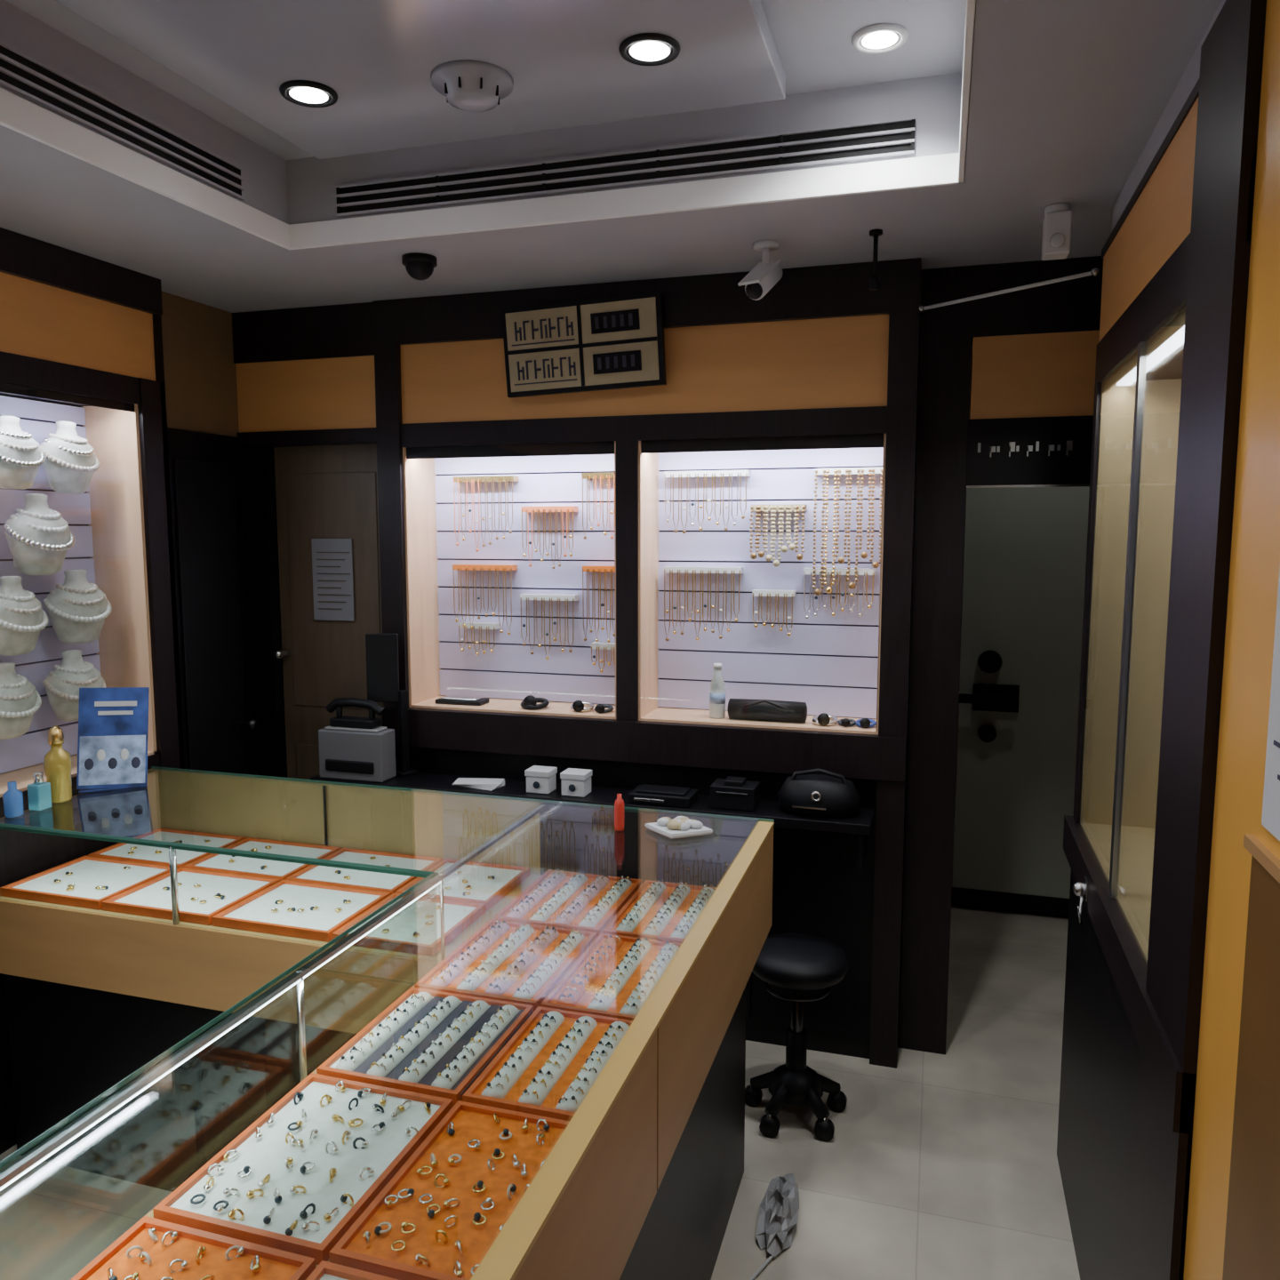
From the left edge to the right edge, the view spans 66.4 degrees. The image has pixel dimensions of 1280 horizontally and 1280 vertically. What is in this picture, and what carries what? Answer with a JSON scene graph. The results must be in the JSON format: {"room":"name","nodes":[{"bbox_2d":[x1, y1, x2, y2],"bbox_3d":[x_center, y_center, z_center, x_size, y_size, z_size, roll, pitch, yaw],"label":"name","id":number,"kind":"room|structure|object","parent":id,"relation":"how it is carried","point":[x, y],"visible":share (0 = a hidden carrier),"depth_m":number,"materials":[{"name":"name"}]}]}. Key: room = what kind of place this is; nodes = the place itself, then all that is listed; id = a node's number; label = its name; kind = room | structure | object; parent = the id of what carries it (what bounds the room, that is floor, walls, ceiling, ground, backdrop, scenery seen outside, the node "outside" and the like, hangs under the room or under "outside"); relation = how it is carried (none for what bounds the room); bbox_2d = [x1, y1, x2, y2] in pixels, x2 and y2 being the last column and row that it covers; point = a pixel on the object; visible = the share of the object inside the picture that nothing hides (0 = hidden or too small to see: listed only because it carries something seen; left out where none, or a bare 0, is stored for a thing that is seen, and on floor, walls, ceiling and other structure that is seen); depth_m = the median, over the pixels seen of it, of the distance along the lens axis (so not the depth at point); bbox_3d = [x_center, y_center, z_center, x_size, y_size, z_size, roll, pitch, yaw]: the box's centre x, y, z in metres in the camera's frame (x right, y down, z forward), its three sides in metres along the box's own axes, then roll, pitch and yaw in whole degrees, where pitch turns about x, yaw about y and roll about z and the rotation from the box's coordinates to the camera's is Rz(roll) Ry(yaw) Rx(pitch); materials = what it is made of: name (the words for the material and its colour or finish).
{"room":"shop","nodes":[
{"label":"shop","id":0,"kind":"room"},
{"bbox_2d":[161,291,239,437],"bbox_3d":[-1.716,0.064,3.564,0.350,2.500,0.440,2,7,17],"label":"wall","id":1,"kind":"structure","parent":0,"point":[200,369],"depth_m":3.42,"materials":[{"name":"brown wood"}]},
{"bbox_2d":[167,427,257,775],"bbox_3d":[-1.500,0.296,3.507,0.112,2.050,0.370,2,7,17],"label":"door","id":2,"kind":"structure","parent":1,"relation":"in","point":[218,724],"depth_m":3.46,"materials":[{"name":"black laminate"}]},
{"bbox_2d":[232,302,376,780],"bbox_3d":[-1.177,0.048,3.712,0.594,2.499,0.200,2,7,17],"label":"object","id":3,"kind":"structure","parent":1,"relation":"attached to","point":[305,376],"depth_m":3.56,"materials":[{"name":"brown wood"}]},
{"bbox_2d":[273,443,383,782],"bbox_3d":[-1.140,0.295,3.655,0.473,2.020,0.118,2,7,17],"label":"door","id":4,"kind":"structure","parent":1,"relation":"in","point":[323,492],"depth_m":3.63,"materials":[{"name":"brown wood"}]},
{"bbox_2d":[311,538,354,621],"bbox_3d":[-1.131,-0.222,3.600,0.170,0.300,0.005,2,7,17],"label":"notice","id":5,"kind":"object","parent":4,"relation":"attached to","point":[332,558],"visible":1,"depth_m":3.60,"materials":[{"name":"grey paper"}]},
{"bbox_2d":[54,0,785,159],"bbox_3d":[-0.706,-1.123,0.962,1.240,0.054,3.050,2,7,17],"label":"ceiling","id":6,"kind":"structure","parent":0,"point":[566,66],"depth_m":2.04,"materials":[{"name":"white paint"}]},
{"bbox_2d":[0,905,1079,1279],"bbox_3d":[-0.407,1.540,1.924,4.200,0.080,6.500,2,7,17],"label":"floor","id":7,"kind":"structure","parent":0,"point":[934,1166],"depth_m":2.64,"materials":[{"name":"tile"}]},
{"bbox_2d":[0,227,184,1154],"bbox_3d":[-2.204,0.260,1.769,0.452,2.499,3.220,2,7,17],"label":"display cabinet","id":8,"kind":"object","parent":7,"relation":"on","point":[81,335],"visible":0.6,"depth_m":2.99,"materials":[{"name":"black laminate"}]},
{"bbox_2d":[0,662,41,739],"bbox_3d":[-1.804,0.172,2.782,0.141,0.214,0.186,2,7,17],"label":"bust","id":9,"kind":"object","parent":8,"relation":"attached to","point":[20,699],"visible":1,"depth_m":2.76,"materials":[{"name":"white"}]},
{"bbox_2d":[0,415,45,489],"bbox_3d":[-1.784,-0.531,2.773,0.134,0.203,0.176,2,7,17],"label":"bust","id":10,"kind":"object","parent":8,"relation":"attached to","point":[21,456],"visible":1,"depth_m":2.75,"materials":[{"name":"white"}]},
{"bbox_2d":[0,576,48,655],"bbox_3d":[-1.792,-0.071,2.795,0.149,0.225,0.195,2,7,17],"label":"bust","id":11,"kind":"object","parent":8,"relation":"attached to","point":[22,616],"visible":1,"depth_m":2.76,"materials":[{"name":"white"}]},
{"bbox_2d":[2,493,75,575],"bbox_3d":[-1.763,-0.309,2.865,0.154,0.235,0.204,2,7,17],"label":"bust","id":12,"kind":"object","parent":8,"relation":"attached to","point":[37,536],"visible":1,"depth_m":2.82,"materials":[{"name":"white"}]},
{"bbox_2d":[40,420,100,494],"bbox_3d":[-1.728,-0.551,2.954,0.140,0.214,0.186,2,7,17],"label":"bust","id":13,"kind":"object","parent":8,"relation":"attached to","point":[70,463],"visible":0.97,"depth_m":2.92,"materials":[{"name":"beige"}]},
{"bbox_2d":[42,649,106,721],"bbox_3d":[-1.737,0.138,3.000,0.142,0.214,0.186,2,7,17],"label":"bust","id":14,"kind":"object","parent":8,"relation":"attached to","point":[62,684],"visible":0.84,"depth_m":2.95,"materials":[{"name":"white fabric"}]},
{"bbox_2d":[42,569,111,643],"bbox_3d":[-1.729,-0.103,3.002,0.151,0.225,0.194,2,7,17],"label":"bust","id":15,"kind":"object","parent":8,"relation":"attached to","point":[77,610],"visible":1,"depth_m":2.96,"materials":[{"name":"beige fabric"}]},
{"bbox_2d":[0,766,774,1279],"bbox_3d":[-1.006,1.055,1.560,1.986,0.964,2.759,2,7,17],"label":"display counter","id":16,"kind":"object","parent":7,"relation":"on","point":[141,1047],"depth_m":2.40,"materials":[{"name":"brown wood"}]},
{"bbox_2d":[2,781,23,817],"bbox_3d":[-1.641,0.416,2.559,0.044,0.090,0.043,2,7,17],"label":"perfume bottle","id":17,"kind":"object","parent":16,"relation":"on","point":[12,798],"visible":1,"depth_m":2.54,"materials":[{"name":"blue glass"}]},
{"bbox_2d":[27,771,51,810],"bbox_3d":[-1.611,0.404,2.622,0.040,0.100,0.040,2,7,17],"label":"perfume bottle","id":18,"kind":"object","parent":16,"relation":"on","point":[39,795],"visible":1,"depth_m":2.61,"materials":[{"name":"teal glass"}]},
{"bbox_2d":[43,725,72,802],"bbox_3d":[-1.607,0.340,2.698,0.068,0.210,0.068,2,7,17],"label":"perfume bottle","id":19,"kind":"object","parent":16,"relation":"on","point":[57,763],"visible":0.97,"depth_m":2.68,"materials":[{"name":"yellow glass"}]},
{"bbox_2d":[0,855,177,909],"bbox_3d":[-1.480,0.649,2.640,0.325,0.024,0.270,2,7,17],"label":"tray","id":20,"kind":"object","parent":16,"relation":"on","point":[85,881],"visible":0.97,"depth_m":2.62,"materials":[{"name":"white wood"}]},
{"bbox_2d":[76,687,149,792],"bbox_3d":[-1.532,0.283,2.845,0.195,0.294,0.069,-3,7,-23],"label":"display card","id":21,"kind":"object","parent":16,"relation":"on","point":[112,742],"visible":1,"depth_m":2.84,"materials":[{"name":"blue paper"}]},
{"bbox_2d":[88,827,246,868],"bbox_3d":[-1.399,0.621,2.907,0.325,0.024,0.270,2,7,17],"label":"tray","id":22,"kind":"object","parent":16,"relation":"on","point":[120,851],"visible":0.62,"depth_m":2.90,"materials":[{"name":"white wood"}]},
{"bbox_2d":[101,866,279,925],"bbox_3d":[-1.160,0.660,2.543,0.325,0.024,0.270,2,7,17],"label":"tray","id":23,"kind":"object","parent":16,"relation":"on","point":[204,894],"visible":0.9,"depth_m":2.52,"materials":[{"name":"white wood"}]},
{"bbox_2d":[70,1216,315,1279],"bbox_3d":[-0.592,0.810,1.133,0.270,0.030,0.330,2,7,17],"label":"tray","id":24,"kind":"object","parent":16,"relation":"on","point":[152,1249],"visible":1,"depth_m":1.26,"materials":[{"name":"brown wood"}]},
{"bbox_2d":[184,837,341,880],"bbox_3d":[-1.078,0.631,2.809,0.325,0.024,0.270,2,7,17],"label":"tray","id":25,"kind":"object","parent":16,"relation":"on","point":[281,870],"visible":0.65,"depth_m":2.80,"materials":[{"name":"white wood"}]},
{"bbox_2d":[212,879,390,942],"bbox_3d":[-0.840,0.671,2.446,0.325,0.024,0.270,2,7,17],"label":"tray","id":26,"kind":"object","parent":16,"relation":"on","point":[314,911],"visible":0.98,"depth_m":2.42,"materials":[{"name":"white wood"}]},
{"bbox_2d":[152,1072,453,1264],"bbox_3d":[-0.488,0.773,1.473,0.270,0.030,0.355,2,7,17],"label":"tray","id":27,"kind":"object","parent":16,"relation":"on","point":[296,1180],"visible":0.99,"depth_m":1.44,"materials":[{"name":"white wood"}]},
{"bbox_2d":[305,1260,398,1279],"bbox_3d":[-0.317,0.823,1.050,0.285,0.024,0.330,2,7,17],"label":"tray","id":28,"kind":"object","parent":16,"relation":"on","point":[325,1270],"visible":1,"depth_m":1.23,"materials":[{"name":"brown wood"}]},
{"bbox_2d":[286,847,442,895],"bbox_3d":[-0.758,0.642,2.712,0.325,0.024,0.270,2,7,17],"label":"tray","id":29,"kind":"object","parent":16,"relation":"on","point":[360,879],"visible":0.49,"depth_m":2.70,"materials":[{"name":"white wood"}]},
{"bbox_2d":[331,892,485,956],"bbox_3d":[-0.550,0.680,2.358,0.260,0.024,0.270,2,7,17],"label":"tray","id":30,"kind":"object","parent":16,"relation":"on","point":[416,929],"visible":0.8,"depth_m":2.33,"materials":[{"name":"brown wood"}]},
{"bbox_2d":[316,986,533,1105],"bbox_3d":[-0.384,0.735,1.808,0.272,0.035,0.320,2,7,17],"label":"tray","id":31,"kind":"object","parent":16,"relation":"on","point":[428,1042],"visible":1,"depth_m":1.78,"materials":[{"name":"brown wood"}]},
{"bbox_2d":[328,1100,569,1279],"bbox_3d":[-0.213,0.783,1.389,0.285,0.030,0.355,2,7,17],"label":"tray","id":32,"kind":"object","parent":16,"relation":"on","point":[442,1212],"visible":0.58,"depth_m":1.37,"materials":[{"name":"orange fabric"}]},
{"bbox_2d":[395,858,530,911],"bbox_3d":[-0.469,0.651,2.624,0.260,0.024,0.270,2,7,17],"label":"tray","id":33,"kind":"object","parent":16,"relation":"on","point":[487,884],"visible":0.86,"depth_m":2.62,"materials":[{"name":"brown wood"}]},
{"bbox_2d":[414,919,596,1011],"bbox_3d":[-0.282,0.698,2.141,0.270,0.035,0.360,2,7,17],"label":"tray","id":34,"kind":"object","parent":16,"relation":"on","point":[520,963],"visible":0.99,"depth_m":2.11,"materials":[{"name":"brown wood"}]},
{"bbox_2d":[462,1006,632,1120],"bbox_3d":[-0.110,0.743,1.724,0.285,0.036,0.320,2,7,17],"label":"tray","id":35,"kind":"object","parent":16,"relation":"on","point":[549,1066],"visible":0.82,"depth_m":1.71,"materials":[{"name":"brown wood"}]},
{"bbox_2d":[493,868,642,937],"bbox_3d":[-0.174,0.660,2.492,0.270,0.035,0.350,2,7,17],"label":"tray","id":36,"kind":"object","parent":16,"relation":"on","point":[574,900],"visible":0.99,"depth_m":2.47,"materials":[{"name":"brown wood"}]},
{"bbox_2d":[540,933,681,1020],"bbox_3d":[-0.007,0.707,2.057,0.285,0.036,0.360,2,7,17],"label":"tray","id":37,"kind":"object","parent":16,"relation":"on","point":[616,975],"visible":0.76,"depth_m":2.04,"materials":[{"name":"brown wood"}]},
{"bbox_2d":[614,793,623,831],"bbox_3d":[-0.052,0.429,2.440,0.026,0.090,0.026,2,7,17],"label":"bottle","id":38,"kind":"object","parent":16,"relation":"on","point":[619,804],"visible":1,"depth_m":2.43,"materials":[{"name":"red plastic"}]},
{"bbox_2d":[602,878,717,943],"bbox_3d":[0.101,0.669,2.409,0.285,0.036,0.350,2,7,17],"label":"tray","id":39,"kind":"object","parent":16,"relation":"on","point":[662,910],"visible":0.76,"depth_m":2.40,"materials":[{"name":"brown wood"}]},
{"bbox_2d":[644,816,712,838],"bbox_3d":[0.096,0.460,2.430,0.108,0.030,0.139,-4,8,-35],"label":"plate","id":40,"kind":"object","parent":16,"relation":"on","point":[679,827],"visible":1,"depth_m":2.40,"materials":[{"name":"white ceramic"}]},
{"bbox_2d":[372,257,922,1068],"bbox_3d":[-0.004,0.081,3.413,1.826,2.499,0.370,2,7,17],"label":"display cabinet","id":41,"kind":"object","parent":7,"relation":"on","point":[820,371],"visible":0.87,"depth_m":3.27,"materials":[{"name":"black laminate"}]},
{"bbox_2d":[435,695,489,705],"bbox_3d":[-0.648,0.219,3.568,0.180,0.022,0.080,2,7,17],"label":"pad","id":42,"kind":"object","parent":41,"relation":"on","point":[455,700],"visible":1,"depth_m":3.54,"materials":[{"name":"black plastic"}]},
{"bbox_2d":[458,621,500,655],"bbox_3d":[-0.596,-0.004,3.628,0.150,0.119,0.052,2,7,17],"label":"rack","id":43,"kind":"object","parent":41,"relation":"attached to","point":[486,626],"visible":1,"depth_m":3.61,"materials":[{"name":"white plastic"}]},
{"bbox_2d":[452,564,517,635],"bbox_3d":[-0.573,-0.150,3.605,0.240,0.255,0.052,2,7,17],"label":"rack","id":44,"kind":"object","parent":41,"relation":"attached to","point":[469,567],"visible":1,"depth_m":3.58,"materials":[{"name":"orange plastic"}]},
{"bbox_2d":[453,475,518,551],"bbox_3d":[-0.563,-0.459,3.568,0.240,0.273,0.052,2,7,17],"label":"rack","id":45,"kind":"object","parent":41,"relation":"attached to","point":[498,479],"visible":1,"depth_m":3.54,"materials":[{"name":"gold metal"}]},
{"bbox_2d":[520,695,549,710],"bbox_3d":[-0.374,0.215,3.473,0.103,0.051,0.101,2,7,17],"label":"watch","id":46,"kind":"object","parent":41,"relation":"on","point":[530,701],"visible":1,"depth_m":3.43,"materials":[{"name":"black plastic"}]},
{"bbox_2d":[520,593,578,660],"bbox_3d":[-0.329,-0.046,3.541,0.210,0.236,0.052,2,7,17],"label":"rack","id":47,"kind":"object","parent":41,"relation":"attached to","point":[549,597],"visible":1,"depth_m":3.52,"materials":[{"name":"white plastic"}]},
{"bbox_2d":[521,505,577,568],"bbox_3d":[-0.324,-0.366,3.505,0.200,0.222,0.052,2,7,17],"label":"rack","id":48,"kind":"object","parent":41,"relation":"attached to","point":[567,508],"visible":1,"depth_m":3.48,"materials":[{"name":"orange"}]},
{"bbox_2d":[501,291,666,397],"bbox_3d":[-0.186,-0.948,3.156,0.550,0.300,0.054,2,7,17],"label":"board","id":49,"kind":"object","parent":41,"relation":"attached to","point":[611,342],"visible":1,"depth_m":3.14,"materials":[{"name":"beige plastic"}]},
{"bbox_2d":[310,772,874,869],"bbox_3d":[-0.207,0.575,3.253,1.910,0.150,0.225,2,7,17],"label":"counter","id":50,"kind":"object","parent":41,"relation":"attached to","point":[860,823],"visible":0.37,"depth_m":3.10,"materials":[{"name":"black laminate"}]},
{"bbox_2d":[318,725,396,782],"bbox_3d":[-0.989,0.391,3.412,0.250,0.180,0.103,2,7,17],"label":"receipt printer","id":51,"kind":"object","parent":50,"relation":"on","point":[345,753],"visible":0.94,"depth_m":3.37,"materials":[{"name":"grey plastic"}]},
{"bbox_2d":[325,697,384,728],"bbox_3d":[-0.990,0.250,3.398,0.229,0.099,0.060,2,7,17],"label":"telephone","id":52,"kind":"object","parent":51,"relation":"on","point":[372,722],"visible":1,"depth_m":3.38,"materials":[{"name":"black plastic"}]},
{"bbox_2d":[365,633,417,776],"bbox_3d":[-0.873,0.226,3.452,0.160,0.500,0.088,2,7,17],"label":"display","id":53,"kind":"object","parent":50,"relation":"on","point":[381,650],"visible":0.86,"depth_m":3.42,"materials":[{"name":"black plastic"}]},
{"bbox_2d":[451,777,505,791],"bbox_3d":[-0.546,0.485,3.314,0.175,0.014,0.116,2,7,17],"label":"paper stack","id":54,"kind":"object","parent":50,"relation":"on","point":[486,784],"visible":1,"depth_m":3.29,"materials":[{"name":"white paper"}]},
{"bbox_2d":[524,765,557,793],"bbox_3d":[-0.328,0.463,3.236,0.086,0.075,0.081,2,7,17],"label":"gift box","id":55,"kind":"object","parent":50,"relation":"on","point":[540,780],"visible":1,"depth_m":3.21,"materials":[{"name":"white cardboard"}]},
{"bbox_2d":[560,768,592,797],"bbox_3d":[-0.209,0.467,3.200,0.086,0.075,0.081,2,7,17],"label":"gift box","id":56,"kind":"object","parent":50,"relation":"on","point":[575,782],"visible":1,"depth_m":3.17,"materials":[{"name":"white cardboard"}]},
{"bbox_2d":[628,784,698,807],"bbox_3d":[0.075,0.494,3.121,0.200,0.038,0.125,2,7,17],"label":"weighing scale","id":57,"kind":"object","parent":50,"relation":"on","point":[668,796],"visible":1,"depth_m":3.08,"materials":[{"name":"black plastic"}]},
{"bbox_2d":[710,776,759,811],"bbox_3d":[0.297,0.477,3.061,0.140,0.085,0.105,2,7,17],"label":"card terminal","id":58,"kind":"object","parent":50,"relation":"on","point":[732,793],"visible":1,"depth_m":3.02,"materials":[{"name":"black plastic"}]},
{"bbox_2d":[777,768,861,816],"bbox_3d":[0.547,0.457,2.984,0.253,0.142,0.161,2,7,17],"label":"handbag","id":59,"kind":"object","parent":50,"relation":"on","point":[828,794],"visible":1,"depth_m":2.94,"materials":[{"name":"black leather"}]},
{"bbox_2d":[581,472,614,539],"bbox_3d":[-0.116,-0.469,3.430,0.175,0.232,0.052,2,7,17],"label":"rack","id":60,"kind":"object","parent":41,"relation":"attached to","point":[609,476],"visible":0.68,"depth_m":3.41,"materials":[{"name":"gold metal"}]},
{"bbox_2d":[582,565,615,642],"bbox_3d":[-0.116,-0.127,3.467,0.175,0.271,0.052,2,7,17],"label":"rack","id":61,"kind":"object","parent":41,"relation":"attached to","point":[586,568],"visible":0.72,"depth_m":3.45,"materials":[{"name":"orange plastic"}]},
{"bbox_2d":[590,641,615,672],"bbox_3d":[-0.104,0.064,3.484,0.140,0.104,0.052,2,7,17],"label":"rack","id":62,"kind":"object","parent":41,"relation":"attached to","point":[596,645],"visible":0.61,"depth_m":3.47,"materials":[{"name":"white plastic"}]},
{"bbox_2d":[664,566,743,640],"bbox_3d":[0.216,-0.122,3.365,0.270,0.258,0.052,2,7,17],"label":"rack","id":63,"kind":"object","parent":41,"relation":"attached to","point":[692,570],"visible":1,"depth_m":3.34,"materials":[{"name":"white plastic"}]},
{"bbox_2d":[664,470,750,533],"bbox_3d":[0.226,-0.468,3.325,0.290,0.212,0.052,2,7,17],"label":"rack","id":64,"kind":"object","parent":41,"relation":"attached to","point":[704,474],"visible":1,"depth_m":3.30,"materials":[{"name":"white plastic"}]},
{"bbox_2d":[709,663,725,718],"bbox_3d":[0.260,0.169,3.284,0.055,0.183,0.055,2,7,17],"label":"water bottle","id":65,"kind":"object","parent":41,"relation":"on","point":[716,692],"visible":1,"depth_m":3.27,"materials":[{"name":"clear plastic"}]},
{"bbox_2d":[727,698,807,722],"bbox_3d":[0.416,0.230,3.217,0.260,0.081,0.083,2,7,17],"label":"speaker","id":66,"kind":"object","parent":41,"relation":"on","point":[737,708],"visible":1,"depth_m":3.20,"materials":[{"name":"black plastic"}]},
{"bbox_2d":[752,589,795,636],"bbox_3d":[0.451,-0.092,3.296,0.140,0.153,0.052,2,7,17],"label":"rack","id":67,"kind":"object","parent":41,"relation":"attached to","point":[759,593],"visible":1,"depth_m":3.27,"materials":[{"name":"white plastic"}]},
{"bbox_2d":[749,504,806,567],"bbox_3d":[0.460,-0.348,3.263,0.187,0.206,0.057,2,7,17],"label":"rack","id":68,"kind":"object","parent":41,"relation":"attached to","point":[773,508],"visible":1,"depth_m":3.24,"materials":[{"name":"brown metal"}]},
{"bbox_2d":[803,568,875,619],"bbox_3d":[0.656,-0.151,3.227,0.230,0.169,0.052,2,7,17],"label":"rack","id":69,"kind":"object","parent":41,"relation":"attached to","point":[839,572],"visible":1,"depth_m":3.20,"materials":[{"name":"white plastic"}]},
{"bbox_2d":[812,467,882,595],"bbox_3d":[0.679,-0.351,3.195,0.224,0.415,0.057,2,7,17],"label":"rack","id":70,"kind":"object","parent":41,"relation":"attached to","point":[847,471],"visible":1,"depth_m":3.17,"materials":[{"name":"white plastic"}]},
{"bbox_2d":[917,268,1099,311],"bbox_3d":[0.982,-0.946,2.656,0.019,0.020,0.534,-5,8,-38],"label":"curtain rod","id":71,"kind":"object","parent":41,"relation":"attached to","point":[1094,272],"visible":1,"depth_m":2.63,"materials":[{"name":"white plastic"}]},
{"bbox_2d":[755,1173,799,1258],"bbox_3d":[0.351,1.409,2.449,0.100,0.063,0.320,2,7,17],"label":"plastic bag","id":72,"kind":"object","parent":7,"relation":"on","point":[780,1204],"visible":1,"depth_m":2.40,"materials":[{"name":"grey"}]},
{"bbox_2d":[744,933,848,1142],"bbox_3d":[0.450,1.139,2.847,0.302,0.515,0.290,2,7,17],"label":"stool","id":73,"kind":"object","parent":7,"relation":"on","point":[798,963],"visible":0.98,"depth_m":2.79,"materials":[{"name":"black leather"}]},
{"bbox_2d":[1056,0,1266,1279],"bbox_3d":[1.230,0.288,1.878,0.600,2.420,1.310,2,7,17],"label":"display cabinet","id":74,"kind":"object","parent":7,"relation":"on","point":[1170,349],"visible":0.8,"depth_m":1.74,"materials":[{"name":"black laminate"}]},
{"bbox_2d":[1072,875,1088,924],"bbox_3d":[0.989,0.587,2.199,0.032,0.104,0.043,2,7,17],"label":"lock","id":75,"kind":"object","parent":74,"relation":"attached to","point":[1080,889],"visible":1,"depth_m":2.19,"materials":[{"name":"silver metal"}]},
{"bbox_2d":[0,0,1222,348],"bbox_3d":[-0.407,-1.134,1.632,4.200,0.300,6.500,2,7,17],"label":"ceiling","id":76,"kind":"structure","parent":0,"point":[1067,97],"depth_m":2.38,"materials":[{"name":"paint"}]},
{"bbox_2d":[0,40,245,200],"bbox_3d":[-1.288,-1.112,1.779,0.011,0.081,1.668,2,7,17],"label":"ceiling vent","id":77,"kind":"object","parent":76,"relation":"in","point":[20,73],"visible":1,"depth_m":2.16,"materials":[{"name":"black metal"}]},
{"bbox_2d":[279,80,337,107],"bbox_3d":[-0.745,-1.229,2.199,0.126,0.016,0.126,2,7,17],"label":"recessed light","id":78,"kind":"object","parent":76,"relation":"in","point":[301,92],"visible":1,"depth_m":2.19,"materials":[{"name":"black plastic"}]},
{"bbox_2d":[401,252,437,280],"bbox_3d":[-0.643,-1.094,2.856,0.100,0.084,0.100,2,7,17],"label":"dome camera","id":79,"kind":"object","parent":76,"relation":"attached to","point":[420,266],"visible":0.85,"depth_m":2.83,"materials":[{"name":"black plastic"}]},
{"bbox_2d":[430,59,513,111],"bbox_3d":[-0.366,-1.196,2.139,0.180,0.056,0.180,2,7,17],"label":"smoke detector","id":80,"kind":"object","parent":76,"relation":"attached to","point":[470,85],"visible":1,"depth_m":2.10,"materials":[{"name":"white plastic"}]},
{"bbox_2d":[0,0,975,250],"bbox_3d":[-0.616,-0.933,0.906,1.816,0.066,3.357,2,7,17],"label":"trim","id":81,"kind":"structure","parent":76,"relation":"attached to","point":[23,116],"depth_m":2.38,"materials":[{"name":"white paint"}]},
{"bbox_2d":[336,115,915,216],"bbox_3d":[-0.101,-1.188,2.479,1.538,0.081,0.011,2,7,17],"label":"ceiling vent","id":82,"kind":"object","parent":76,"relation":"in","point":[894,137],"visible":1,"depth_m":2.45,"materials":[{"name":"black metal"}]},
{"bbox_2d":[618,32,679,65],"bbox_3d":[0.020,-1.207,1.998,0.126,0.016,0.126,2,7,17],"label":"recessed light","id":83,"kind":"object","parent":76,"relation":"in","point":[644,49],"visible":1,"depth_m":1.99,"materials":[{"name":"black plastic"}]},
{"bbox_2d":[737,240,783,300],"bbox_3d":[0.340,-1.021,2.712,0.070,0.159,0.150,5,8,37],"label":"security camera","id":84,"kind":"object","parent":76,"relation":"attached to","point":[766,274],"visible":1,"depth_m":2.69,"materials":[{"name":"white plastic"}]},
{"bbox_2d":[869,228,882,290],"bbox_3d":[0.628,-1.014,2.610,0.036,0.150,0.036,2,7,17],"label":"sensor","id":85,"kind":"object","parent":76,"relation":"hanging from","point":[875,280],"visible":1,"depth_m":2.60,"materials":[{"name":"black plastic"}]},
{"bbox_2d":[851,23,908,54],"bbox_3d":[0.506,-1.269,2.062,0.116,0.016,0.116,2,7,17],"label":"recessed light","id":86,"kind":"object","parent":76,"relation":"in","point":[882,37],"visible":1,"depth_m":2.05,"materials":[{"name":"white plastic"}]},
{"bbox_2d":[1041,202,1071,260],"bbox_3d":[1.027,-1.008,2.410,0.060,0.120,0.068,2,7,17],"label":"sensor","id":87,"kind":"object","parent":76,"relation":"attached to","point":[1057,220],"visible":1,"depth_m":2.39,"materials":[{"name":"white plastic"}]},
{"bbox_2d":[968,348,971,413],"bbox_3d":[0.466,-0.071,4.793,3.800,2.500,0.200,2,7,17],"label":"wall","id":88,"kind":"structure","parent":0,"point":[971,348],"depth_m":4.27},
{"bbox_2d":[898,265,974,1055],"bbox_3d":[1.136,0.043,3.758,0.149,2.499,1.400,2,7,17],"label":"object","id":89,"kind":"structure","parent":88,"relation":"attached to","point":[946,331],"depth_m":3.08,"materials":[{"name":"brown wood"}]},
{"bbox_2d":[1183,0,1279,1279],"bbox_3d":[0.862,0.422,0.653,0.584,2.420,1.259,2,7,17],"label":"wall","id":90,"kind":"structure","parent":0,"point":[1233,1223],"depth_m":1.19,"materials":[{"name":"paint"}]},
{"bbox_2d":[1111,0,1225,231],"bbox_3d":[0.799,-0.794,0.272,0.560,0.078,4.350,2,7,17],"label":"trim","id":91,"kind":"structure","parent":90,"relation":"attached to","point":[1191,74],"depth_m":1.86,"materials":[{"name":"paint"}]},
{"bbox_2d":[1261,566,1279,840],"bbox_3d":[0.671,0.070,0.971,0.006,0.310,0.265,2,7,17],"label":"notice","id":92,"kind":"object","parent":90,"relation":"attached to","point":[1270,819],"depth_m":1.08,"materials":[{"name":"white paper"}]},
{"bbox_3d":[1.481,0.321,1.210,0.250,2.500,6.500,2,7,17],"label":"wall","id":93,"kind":"structure","parent":0,"visible":0},
{"bbox_2d":[951,486,1089,917],"bbox_3d":[1.812,0.168,4.223,0.878,2.150,0.145,2,7,17],"label":"door","id":94,"kind":"structure","parent":93,"relation":"in","point":[1025,548],"depth_m":4.28,"materials":[{"name":"grey metal"}]},
{"bbox_2d":[966,256,1103,487],"bbox_3d":[1.442,-0.788,2.905,0.880,0.661,0.150,2,7,17],"label":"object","id":95,"kind":"structure","parent":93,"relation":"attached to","point":[1033,365],"depth_m":2.92,"materials":[{"name":"brown wood"}]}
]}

